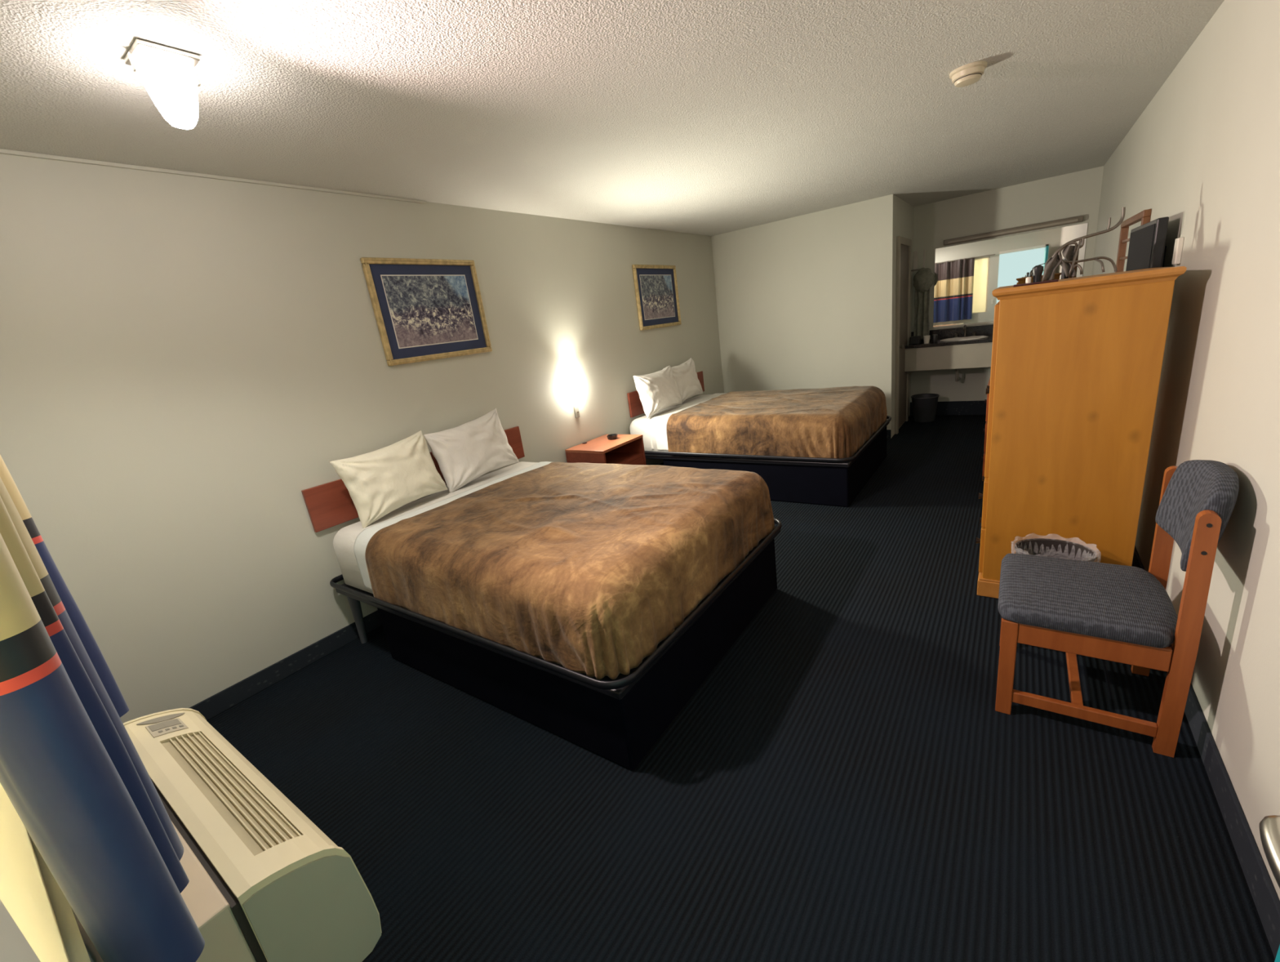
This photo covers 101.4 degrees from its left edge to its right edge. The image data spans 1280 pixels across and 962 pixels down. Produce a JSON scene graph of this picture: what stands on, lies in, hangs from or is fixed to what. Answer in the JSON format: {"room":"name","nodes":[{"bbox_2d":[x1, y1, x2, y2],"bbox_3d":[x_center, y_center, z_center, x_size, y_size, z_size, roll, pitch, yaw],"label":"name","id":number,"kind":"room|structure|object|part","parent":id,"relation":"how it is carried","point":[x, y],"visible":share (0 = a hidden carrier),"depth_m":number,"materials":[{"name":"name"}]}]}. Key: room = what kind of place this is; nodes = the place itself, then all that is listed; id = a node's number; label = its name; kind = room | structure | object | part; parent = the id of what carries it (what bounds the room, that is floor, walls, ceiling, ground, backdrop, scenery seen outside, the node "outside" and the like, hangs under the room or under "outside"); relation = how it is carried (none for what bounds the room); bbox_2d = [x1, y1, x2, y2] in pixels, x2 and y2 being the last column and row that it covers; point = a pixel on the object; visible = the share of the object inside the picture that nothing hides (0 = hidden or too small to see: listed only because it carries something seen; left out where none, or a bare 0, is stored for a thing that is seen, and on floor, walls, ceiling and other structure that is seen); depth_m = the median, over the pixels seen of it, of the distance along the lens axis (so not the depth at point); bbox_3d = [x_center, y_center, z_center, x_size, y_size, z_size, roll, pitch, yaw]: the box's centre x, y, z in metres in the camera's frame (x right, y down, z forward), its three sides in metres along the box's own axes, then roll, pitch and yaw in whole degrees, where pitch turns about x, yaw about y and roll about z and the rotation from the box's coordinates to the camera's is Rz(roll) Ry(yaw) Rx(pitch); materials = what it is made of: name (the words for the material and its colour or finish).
{"room":"hotel room","nodes":[
{"label":"hotel room","id":0,"kind":"room"},
{"bbox_2d":[0,835,103,961],"bbox_3d":[-1.069,0.266,0.695,3.636,2.440,0.160,4,20,35],"label":"wall","id":1,"kind":"structure","parent":0,"point":[14,946],"depth_m":0.71,"materials":[{"name":"paint"}]},
{"bbox_2d":[0,782,70,961],"bbox_3d":[-1.247,0.041,0.820,1.663,1.178,0.001,4,20,35],"label":"window","id":2,"kind":"structure","parent":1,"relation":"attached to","point":[24,893],"depth_m":0.67,"materials":[{"name":"white plastic"}]},
{"bbox_2d":[123,707,382,961],"bbox_3d":[-1.069,0.887,1.270,0.929,0.355,0.347,4,20,35],"label":"air conditioner","id":3,"kind":"object","parent":1,"relation":"attached to","point":[266,883],"visible":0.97,"depth_m":1.09,"materials":[{"name":"beige plastic"}]},
{"bbox_3d":[-1.334,0.694,1.476,0.087,0.026,0.069,4,20,35],"label":"control panel","id":4,"kind":"part","parent":3,"relation":"part of","materials":[{"name":"beige plastic"}]},
{"bbox_2d":[161,731,302,855],"bbox_3d":[-0.996,0.748,1.262,0.650,0.074,0.082,4,20,35],"label":"grille","id":5,"kind":"object","parent":3,"relation":"attached to","point":[256,823],"depth_m":1.22,"materials":[{"name":"beige plastic"}]},
{"bbox_3d":[-0.648,0.897,1.065,0.004,0.334,0.186,4,20,35],"label":"panel","id":6,"kind":"part","parent":3,"relation":"part of","materials":[{"name":"beige plastic"}]},
{"bbox_2d":[1259,814,1279,961],"bbox_3d":[0.522,0.398,0.258,0.118,2.010,0.845,4,20,35],"label":"door","id":7,"kind":"structure","parent":1,"relation":"in","point":[1269,825],"depth_m":0.55,"materials":[{"name":"teal paint"}]},
{"bbox_3d":[0.681,0.393,0.521,0.074,0.064,0.163,4,20,35],"label":"handle","id":8,"kind":"part","parent":7,"relation":"part of","materials":[{"name":"silver metal"}]},
{"bbox_3d":[-1.274,-0.564,0.694,1.840,0.018,0.109,4,20,35],"label":"curtain rod","id":9,"kind":"object","parent":1,"relation":"attached to","visible":0},
{"bbox_2d":[0,454,204,961],"bbox_3d":[-1.152,0.049,0.880,1.024,1.345,0.150,6,21,39],"label":"curtain","id":10,"kind":"object","parent":9,"relation":"hanging from","point":[72,771],"visible":1,"depth_m":0.69,"materials":[{"name":"fabric"}]},
{"bbox_2d":[0,153,724,723],"bbox_3d":[-0.831,-0.805,4.208,0.150,2.440,6.473,4,20,35],"label":"wall","id":11,"kind":"structure","parent":0,"point":[183,358],"depth_m":2.54,"materials":[{"name":"paint"}]},
{"bbox_2d":[0,148,426,204],"bbox_3d":[-1.993,-1.378,2.357,0.014,0.014,2.345,4,20,35],"label":"trim","id":12,"kind":"structure","parent":11,"relation":"attached to","point":[3,151],"depth_m":2.32,"materials":[{"name":"paint"}]},
{"bbox_2d":[301,426,524,532],"bbox_3d":[-1.345,-0.068,3.405,0.026,0.240,1.543,4,20,35],"label":"headboard","id":13,"kind":"object","parent":11,"relation":"attached to","point":[331,504],"visible":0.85,"depth_m":2.91,"materials":[{"name":"brown wood"}]},
{"bbox_2d":[360,257,492,365],"bbox_3d":[-1.313,-1.089,3.333,0.032,0.605,0.782,4,20,35],"label":"framed picture","id":14,"kind":"object","parent":11,"relation":"attached to","point":[424,309],"visible":1,"depth_m":3.29,"materials":[{"name":"multicoloured paper"}]},
{"bbox_2d":[382,275,477,347],"bbox_3d":[-1.314,-1.089,3.334,0.002,0.409,0.586,4,20,35],"label":"print","id":15,"kind":"object","parent":14,"relation":"attached to","point":[423,311],"depth_m":3.31},
{"bbox_2d":[189,462,663,719],"bbox_3d":[-0.600,0.303,4.514,0.012,0.100,6.213,4,20,35],"label":"baseboard","id":16,"kind":"structure","parent":11,"relation":"attached to","point":[215,704],"depth_m":2.75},
{"bbox_2d":[563,374,582,417],"bbox_3d":[-0.525,-0.709,4.436,0.099,0.350,0.195,4,20,35],"label":"wall sconce","id":17,"kind":"object","parent":11,"relation":"attached to","point":[573,385],"visible":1,"depth_m":4.38,"materials":[{"name":"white glass"}]},
{"bbox_3d":[-0.532,-0.776,4.414,0.093,0.208,0.195,4,20,35],"label":"lamp shade","id":18,"kind":"part","parent":17,"relation":"part of","materials":[{"name":"white glass"}]},
{"bbox_2d":[631,264,681,330],"bbox_3d":[0.191,-1.893,5.380,0.032,0.610,0.775,4,20,35],"label":"framed picture","id":19,"kind":"object","parent":11,"relation":"attached to","point":[655,286],"visible":1,"depth_m":5.35,"materials":[{"name":"gold metal"}]},
{"bbox_2d":[640,275,675,319],"bbox_3d":[0.189,-1.893,5.381,0.002,0.414,0.579,4,20,35],"label":"print","id":20,"kind":"object","parent":19,"relation":"attached to","point":[656,291],"depth_m":5.37},
{"bbox_2d":[626,370,704,417],"bbox_3d":[0.324,-0.963,5.676,0.026,0.240,1.512,4,20,35],"label":"headboard","id":21,"kind":"object","parent":11,"relation":"attached to","point":[636,408],"visible":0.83,"depth_m":5.17,"materials":[{"name":"brown wood"}]},
{"bbox_2d":[648,228,711,236],"bbox_3d":[0.465,-2.700,5.709,0.007,0.009,1.357,4,20,35],"label":"trim","id":22,"kind":"structure","parent":11,"relation":"attached to","point":[648,228],"depth_m":5.64,"materials":[{"name":"paint"}]},
{"bbox_2d":[0,0,1224,235],"bbox_3d":[0.915,-2.093,3.257,3.936,0.100,7.763,4,20,35],"label":"ceiling","id":23,"kind":"structure","parent":0,"point":[708,117],"depth_m":2.11,"materials":[{"name":"white paint"}]},
{"bbox_2d":[123,38,200,129],"bbox_3d":[-1.358,-1.130,1.523,0.140,0.178,0.152,4,20,35],"label":"ceiling lamp","id":24,"kind":"object","parent":23,"relation":"attached to","point":[169,75],"visible":1,"depth_m":1.49,"materials":[{"name":"white glass"}]},
{"bbox_3d":[-1.369,-1.207,1.500,0.140,0.015,0.140,4,20,35],"label":"mounting plate","id":25,"kind":"part","parent":24,"relation":"part of","materials":[{"name":"silver metal"}]},
{"bbox_3d":[-1.357,-1.118,1.526,0.124,0.154,0.124,4,20,35],"label":"lamp shade","id":26,"kind":"part","parent":24,"relation":"part of","materials":[{"name":"white glass"}]},
{"bbox_2d":[949,61,986,87],"bbox_3d":[1.474,-1.819,2.354,0.144,0.055,0.144,4,20,35],"label":"smoke detector","id":27,"kind":"object","parent":23,"relation":"attached to","point":[967,74],"visible":1,"depth_m":2.32,"materials":[{"name":"white plastic"}]},
{"bbox_2d":[206,414,1275,961],"bbox_3d":[1.238,0.323,3.972,3.936,0.100,7.763,4,20,35],"label":"floor","id":28,"kind":"structure","parent":0,"point":[846,782],"depth_m":1.75,"materials":[{"name":"carpet"}]},
{"bbox_2d":[329,461,782,769],"bbox_3d":[-0.450,0.440,2.939,2.053,0.692,1.588,4,20,35],"label":"bed","id":29,"kind":"object","parent":28,"relation":"on","point":[619,720],"visible":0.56,"depth_m":2.23,"materials":[{"name":"black metal"}]},
{"bbox_3d":[-1.592,0.773,2.965,0.088,0.336,0.060,4,20,35],"label":"leg","id":30,"kind":"part","parent":29,"relation":"part of","materials":[{"name":"grey plastic"}]},
{"bbox_2d":[328,430,448,528],"bbox_3d":[-1.409,-0.024,2.995,0.217,0.418,0.602,4,20,35],"label":"pillow","id":31,"kind":"object","parent":29,"relation":"on","point":[380,482],"visible":1,"depth_m":2.90,"materials":[{"name":"white fabric"}]},
{"bbox_3d":[-0.495,0.265,2.903,1.970,0.328,1.470,4,20,35],"label":"mattress","id":32,"kind":"part","parent":29,"relation":"part of","materials":[{"name":"white fabric"}]},
{"bbox_2d":[353,461,551,591],"bbox_3d":[-0.923,0.211,3.195,0.330,0.307,1.481,4,20,35],"label":"sheet","id":33,"kind":"object","parent":29,"relation":"on","point":[362,540],"visible":0.23,"depth_m":2.80,"materials":[{"name":"white fabric"}]},
{"bbox_2d":[422,408,519,493],"bbox_3d":[-1.096,-0.208,3.454,0.220,0.443,0.625,4,20,35],"label":"pillow","id":34,"kind":"object","parent":29,"relation":"on","point":[464,453],"visible":1,"depth_m":3.36,"materials":[{"name":"white fabric"}]},
{"bbox_3d":[-0.456,0.396,2.926,2.053,0.041,1.588,4,20,35],"label":"rail","id":35,"kind":"part","parent":29,"relation":"part of","materials":[{"name":"black metal"}]},
{"bbox_2d":[364,462,774,679],"bbox_3d":[-0.304,0.254,2.758,1.572,0.368,1.537,4,20,35],"label":"blanket","id":36,"kind":"object","parent":29,"relation":"on","point":[587,568],"visible":1,"depth_m":2.26,"materials":[{"name":"brown fabric"}]},
{"bbox_2d":[564,434,646,464],"bbox_3d":[-0.259,-0.037,4.576,0.426,0.625,0.560,4,20,35],"label":"nightstand","id":37,"kind":"object","parent":28,"relation":"on","point":[626,449],"visible":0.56,"depth_m":4.48,"materials":[{"name":"brown wood"}]},
{"bbox_3d":[-0.415,0.055,4.376,0.412,0.603,0.020,4,20,35],"label":"panel","id":38,"kind":"part","parent":37,"relation":"part of","materials":[{"name":"brown wood"}]},
{"bbox_2d":[606,433,617,439],"bbox_3d":[-0.240,-0.385,4.569,0.089,0.036,0.089,-17,19,-29],"label":"ashtray","id":39,"kind":"object","parent":37,"relation":"on","point":[613,436],"visible":1,"depth_m":4.54,"materials":[{"name":"glass"}]},
{"bbox_2d":[604,452,643,464],"bbox_3d":[-0.284,-0.168,4.543,0.406,0.020,0.520,4,20,35],"label":"shelf","id":40,"kind":"object","parent":37,"relation":"attached to","point":[625,458],"depth_m":4.58,"materials":[{"name":"brown wood"}]},
{"bbox_3d":[-0.111,-0.108,4.791,0.412,0.603,0.020,4,20,35],"label":"panel","id":41,"kind":"part","parent":37,"relation":"part of","materials":[{"name":"brown wood"}]},
{"bbox_3d":[-0.102,0.035,4.490,0.018,0.378,0.520,4,20,35],"label":"drawer","id":42,"kind":"part","parent":37,"relation":"part of","materials":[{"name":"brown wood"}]},
{"bbox_2d":[630,394,891,506],"bbox_3d":[1.159,-0.410,5.086,2.103,0.692,1.588,4,20,35],"label":"bed","id":43,"kind":"object","parent":28,"relation":"on","point":[835,482],"visible":0.41,"depth_m":4.29,"materials":[{"name":"black metal"}]},
{"bbox_2d":[633,364,682,418],"bbox_3d":[0.189,-0.882,5.126,0.221,0.419,0.669,4,20,35],"label":"pillow","id":44,"kind":"object","parent":43,"relation":"on","point":[659,390],"visible":1,"depth_m":4.98,"materials":[{"name":"white fabric"}]},
{"bbox_3d":[1.114,-0.585,5.051,2.020,0.328,1.470,4,20,35],"label":"mattress","id":45,"kind":"part","parent":43,"relation":"part of","materials":[{"name":"white fabric"}]},
{"bbox_2d":[671,357,702,405],"bbox_3d":[0.472,-1.067,5.615,0.192,0.450,0.583,4,20,35],"label":"pillow","id":46,"kind":"object","parent":43,"relation":"on","point":[689,385],"visible":0.74,"depth_m":5.56,"materials":[{"name":"white fabric"}]},
{"bbox_2d":[648,392,726,450],"bbox_3d":[0.654,-0.641,5.366,0.360,0.310,1.479,4,20,35],"label":"sheet","id":47,"kind":"object","parent":43,"relation":"on","point":[658,424],"visible":0.39,"depth_m":4.87,"materials":[{"name":"white fabric"}]},
{"bbox_3d":[1.153,-0.454,5.073,2.103,0.041,1.588,4,20,35],"label":"rail","id":48,"kind":"part","parent":43,"relation":"part of","materials":[{"name":"black metal"}]},
{"bbox_2d":[666,385,887,457],"bbox_3d":[1.321,-0.592,4.901,1.591,0.355,1.539,4,20,35],"label":"blanket","id":49,"kind":"object","parent":43,"relation":"on","point":[833,422],"visible":1,"depth_m":4.40,"materials":[{"name":"brown fabric"}]},
{"bbox_2d":[911,393,939,422],"bbox_3d":[3.422,-0.872,6.295,0.300,0.310,0.300,4,20,35],"label":"waste bin","id":50,"kind":"object","parent":28,"relation":"on","point":[924,405],"visible":1,"depth_m":6.21,"materials":[{"name":"grey plastic"}]},
{"bbox_2d":[981,377,990,476],"bbox_3d":[3.140,-0.441,4.094,0.740,0.800,1.100,4,20,35],"label":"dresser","id":51,"kind":"object","parent":28,"relation":"on","point":[988,383],"visible":0.15,"depth_m":3.89,"materials":[{"name":"brown wood"}]},
{"bbox_3d":[2.740,-0.177,4.147,0.016,0.210,0.510,4,20,35],"label":"drawer","id":52,"kind":"part","parent":51,"relation":"part of","materials":[{"name":"brown wood"}]},
{"bbox_3d":[2.711,-0.395,4.082,0.016,0.210,0.510,4,20,35],"label":"drawer","id":53,"kind":"part","parent":51,"relation":"part of","materials":[{"name":"brown wood"}]},
{"bbox_3d":[2.682,-0.614,4.017,0.016,0.210,0.510,4,20,35],"label":"drawer","id":54,"kind":"part","parent":51,"relation":"part of","materials":[{"name":"brown wood"}]},
{"bbox_2d":[1014,537,1097,561],"bbox_3d":[1.813,0.469,2.315,0.305,0.408,0.265,4,20,35],"label":"waste bin","id":55,"kind":"object","parent":28,"relation":"on","point":[1055,548],"visible":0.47,"depth_m":2.35,"materials":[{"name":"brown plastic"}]},
{"bbox_2d":[976,266,1186,598],"bbox_3d":[2.042,-0.201,2.561,0.607,1.487,0.664,4,20,35],"label":"armoire","id":56,"kind":"object","parent":28,"relation":"on","point":[1077,362],"visible":0.9,"depth_m":2.26,"materials":[{"name":"brown wood"}]},
{"bbox_3d":[1.753,0.077,2.687,0.023,0.032,0.032,4,20,35],"label":"knob","id":57,"kind":"part","parent":56,"relation":"part of","materials":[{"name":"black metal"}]},
{"bbox_3d":[1.887,0.271,2.861,0.020,0.240,0.560,4,20,35],"label":"drawer","id":58,"kind":"part","parent":56,"relation":"part of","materials":[{"name":"brown wood"}]},
{"bbox_3d":[1.855,0.033,2.790,0.020,0.240,0.560,4,20,35],"label":"drawer","id":59,"kind":"part","parent":56,"relation":"part of","materials":[{"name":"brown wood"}]},
{"bbox_3d":[1.706,-0.438,2.529,0.020,0.800,0.275,4,20,35],"label":"door","id":60,"kind":"part","parent":56,"relation":"part of","materials":[{"name":"brown wood"}]},
{"bbox_2d":[1013,264,1058,286],"bbox_3d":[1.709,-0.890,2.260,0.155,0.076,0.100,4,20,35],"label":"flat tray","id":61,"kind":"object","parent":56,"relation":"on","point":[1054,280],"depth_m":2.25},
{"bbox_2d":[1025,276,1031,283],"bbox_3d":[1.689,-0.873,2.276,0.020,0.026,0.020,4,20,35],"label":"tube","id":62,"kind":"object","parent":61,"relation":"on","point":[1028,280],"visible":0.9,"depth_m":2.27,"materials":[{"name":"white plastic"}]},
{"bbox_3d":[1.716,-0.895,2.260,0.040,0.068,0.039,4,20,35],"label":"bottle cap","id":63,"kind":"part","parent":61,"relation":"part of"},
{"bbox_2d":[1041,206,1125,280],"bbox_3d":[1.965,-1.047,2.325,0.274,0.262,0.166,4,20,35],"label":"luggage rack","id":64,"kind":"object","parent":56,"relation":"on","point":[1069,252],"visible":1,"depth_m":2.36,"materials":[{"name":"metal"}]},
{"bbox_2d":[1125,216,1168,271],"bbox_3d":[2.640,-1.103,2.723,0.088,0.440,0.770,4,20,35],"label":"television","id":65,"kind":"object","parent":56,"relation":"on","point":[1147,247],"visible":0.45,"depth_m":2.52,"materials":[{"name":"plastic"}]},
{"bbox_2d":[995,459,1239,757],"bbox_3d":[1.611,0.370,1.853,0.553,0.908,0.490,4,20,35],"label":"dining chair","id":66,"kind":"object","parent":28,"relation":"on","point":[1124,614],"visible":1,"depth_m":1.73,"materials":[{"name":"brown wood"}]},
{"bbox_3d":[1.325,0.671,1.893,0.048,0.385,0.028,4,20,35],"label":"leg","id":67,"kind":"part","parent":66,"relation":"part of","materials":[{"name":"brown wood"}]},
{"bbox_3d":[1.515,0.795,1.802,0.381,0.043,0.022,4,20,35],"label":"rail","id":68,"kind":"part","parent":66,"relation":"part of","materials":[{"name":"brown wood"}]},
{"bbox_3d":[1.584,0.401,1.885,0.476,0.069,0.490,4,20,35],"label":"seat","id":69,"kind":"part","parent":66,"relation":"part of","materials":[{"name":"grey fabric"}]},
{"bbox_3d":[1.481,0.539,1.727,0.382,0.080,0.022,4,20,35],"label":"rail","id":70,"kind":"part","parent":66,"relation":"part of","materials":[{"name":"brown wood"}]},
{"bbox_3d":[1.897,0.349,1.922,0.053,0.836,0.028,4,20,35],"label":"leg","id":71,"kind":"part","parent":66,"relation":"part of","materials":[{"name":"brown wood"}]},
{"bbox_3d":[1.648,0.483,1.582,0.053,0.836,0.028,4,20,35],"label":"leg","id":72,"kind":"part","parent":66,"relation":"part of","materials":[{"name":"brown wood"}]},
{"bbox_3d":[1.749,0.086,1.639,0.116,0.283,0.412,4,20,35],"label":"backrest","id":73,"kind":"part","parent":66,"relation":"part of","materials":[{"name":"grey fabric"}]},
{"bbox_2d":[711,194,894,438],"bbox_3d":[1.836,-1.705,6.043,1.980,2.440,0.100,4,20,35],"label":"wall","id":74,"kind":"structure","parent":0,"point":[804,301],"depth_m":5.82,"materials":[{"name":"paint"}]},
{"bbox_2d":[886,429,890,438],"bbox_3d":[1.958,-0.575,6.325,1.968,0.100,0.012,4,20,35],"label":"baseboard","id":75,"kind":"structure","parent":74,"relation":"attached to","point":[888,431],"depth_m":5.77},
{"bbox_2d":[893,195,913,435],"bbox_3d":[2.994,-1.858,6.036,0.100,2.440,1.290,4,20,35],"label":"wall","id":76,"kind":"structure","parent":0,"point":[904,211],"depth_m":5.66,"materials":[{"name":"paint"}]},
{"bbox_2d":[894,235,911,434],"bbox_3d":[2.984,-1.626,5.916,0.050,2.070,0.740,4,20,35],"label":"door","id":77,"kind":"structure","parent":76,"relation":"in","point":[904,245],"depth_m":5.87,"materials":[{"name":"paint"}]},
{"bbox_2d":[911,248,925,271],"bbox_3d":[3.195,-2.536,6.027,0.155,0.215,0.020,4,20,35],"label":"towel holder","id":78,"kind":"object","parent":76,"relation":"attached to","point":[915,252],"visible":0.81,"depth_m":6.03,"materials":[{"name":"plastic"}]},
{"bbox_2d":[910,165,1103,402],"bbox_3d":[4.032,-1.976,5.968,1.656,2.440,0.150,4,20,35],"label":"wall","id":79,"kind":"structure","parent":0,"point":[1077,193],"depth_m":5.72,"materials":[{"name":"paint"}]},
{"bbox_2d":[910,400,986,415],"bbox_3d":[4.126,-0.873,6.229,1.644,0.170,0.012,4,20,35],"label":"baseboard","id":80,"kind":"structure","parent":79,"relation":"attached to","point":[949,407],"depth_m":6.38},
{"bbox_2d":[904,324,993,382],"bbox_3d":[3.903,-1.430,5.843,1.656,0.640,0.519,4,20,35],"label":"countertop","id":81,"kind":"structure","parent":79,"relation":"attached to","point":[965,347],"depth_m":5.94,"materials":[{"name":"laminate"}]},
{"bbox_2d":[910,335,920,344],"bbox_3d":[3.218,-1.645,6.114,0.100,0.085,0.120,4,20,35],"label":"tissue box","id":82,"kind":"object","parent":81,"relation":"on","point":[915,340],"visible":1,"depth_m":6.07,"materials":[{"name":"plastic"}]},
{"bbox_2d":[913,267,934,339],"bbox_3d":[3.320,-2.073,6.141,0.222,0.810,0.213,4,20,35],"label":"hand towel","id":83,"kind":"object","parent":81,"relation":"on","point":[924,278],"visible":0.94,"depth_m":6.14,"materials":[{"name":"grey fabric"}]},
{"bbox_2d":[923,335,929,343],"bbox_3d":[3.293,-1.626,6.014,0.068,0.085,0.068,4,20,35],"label":"paper cup","id":84,"kind":"object","parent":81,"relation":"on","point":[926,338],"visible":1,"depth_m":5.99,"materials":[{"name":"white paper"}]},
{"bbox_2d":[931,334,937,342],"bbox_3d":[3.396,-1.643,6.036,0.072,0.080,0.072,4,20,35],"label":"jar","id":85,"kind":"object","parent":81,"relation":"on","point":[934,337],"visible":1,"depth_m":6.01,"materials":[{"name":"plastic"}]},
{"bbox_2d":[940,335,988,341],"bbox_3d":[3.693,-1.564,5.979,0.472,0.135,0.340,4,20,35],"label":"basin","id":86,"kind":"object","parent":81,"relation":"in","point":[972,337],"depth_m":6.01,"materials":[{"name":"ceramic"}]},
{"bbox_2d":[954,324,976,337],"bbox_3d":[3.743,-1.724,6.034,0.224,0.148,0.147,4,20,35],"label":"faucet","id":87,"kind":"object","parent":81,"relation":"on","point":[965,331],"depth_m":6.09,"materials":[{"name":"metal"}]},
{"bbox_2d":[911,324,993,340],"bbox_3d":[4.014,-1.725,5.970,1.656,0.115,0.019,4,20,35],"label":"backsplash","id":88,"kind":"structure","parent":79,"relation":"attached to","point":[983,330],"depth_m":6.13,"materials":[{"name":"stone"}]},
{"bbox_2d":[933,222,1088,328],"bbox_3d":[4.016,-2.214,5.781,1.345,0.892,0.011,4,20,35],"label":"vanity mirror","id":89,"kind":"object","parent":79,"relation":"attached to","point":[966,275],"visible":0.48,"depth_m":5.86,"materials":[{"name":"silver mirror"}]},
{"bbox_3d":[4.071,-1.800,5.904,1.345,0.020,0.011,4,20,35],"label":"rail","id":90,"kind":"part","parent":89,"relation":"part of","materials":[{"name":"white plastic"}]},
{"bbox_2d":[943,215,1084,245],"bbox_3d":[3.958,-2.673,5.611,1.220,0.055,0.062,4,20,35],"label":"vanity light","id":91,"kind":"object","parent":79,"relation":"attached to","point":[1077,219],"visible":1,"depth_m":5.56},
{"bbox_2d":[1092,0,1279,900],"bbox_3d":[2.621,-0.769,2.525,0.150,2.440,7.763,4,20,35],"label":"wall","id":92,"kind":"structure","parent":0,"point":[1203,154],"depth_m":1.71,"materials":[{"name":"paint"}]},
{"bbox_2d":[1115,208,1151,272],"bbox_3d":[3.177,-1.294,3.418,0.035,0.795,0.900,4,20,35],"label":"wall mirror","id":93,"kind":"object","parent":92,"relation":"attached to","point":[1143,217],"visible":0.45,"depth_m":3.52,"materials":[{"name":"brown wood"}]},
{"bbox_3d":[3.183,-1.294,3.414,0.010,0.723,0.828,4,20,35],"label":"glass","id":94,"kind":"part","parent":93,"relation":"part of","materials":[{"name":"white mirror"}]},
{"bbox_2d":[1171,237,1184,264],"bbox_3d":[2.408,-1.029,2.344,0.020,0.110,0.060,4,20,35],"label":"wall plate","id":95,"kind":"object","parent":92,"relation":"attached to","point":[1179,242],"visible":1,"depth_m":2.33,"materials":[{"name":"white plastic"}]},
{"bbox_2d":[1132,545,1279,958],"bbox_3d":[2.706,0.337,2.905,0.012,0.100,7.453,4,20,35],"label":"baseboard","id":96,"kind":"structure","parent":92,"relation":"attached to","point":[1264,895],"depth_m":1.40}
]}

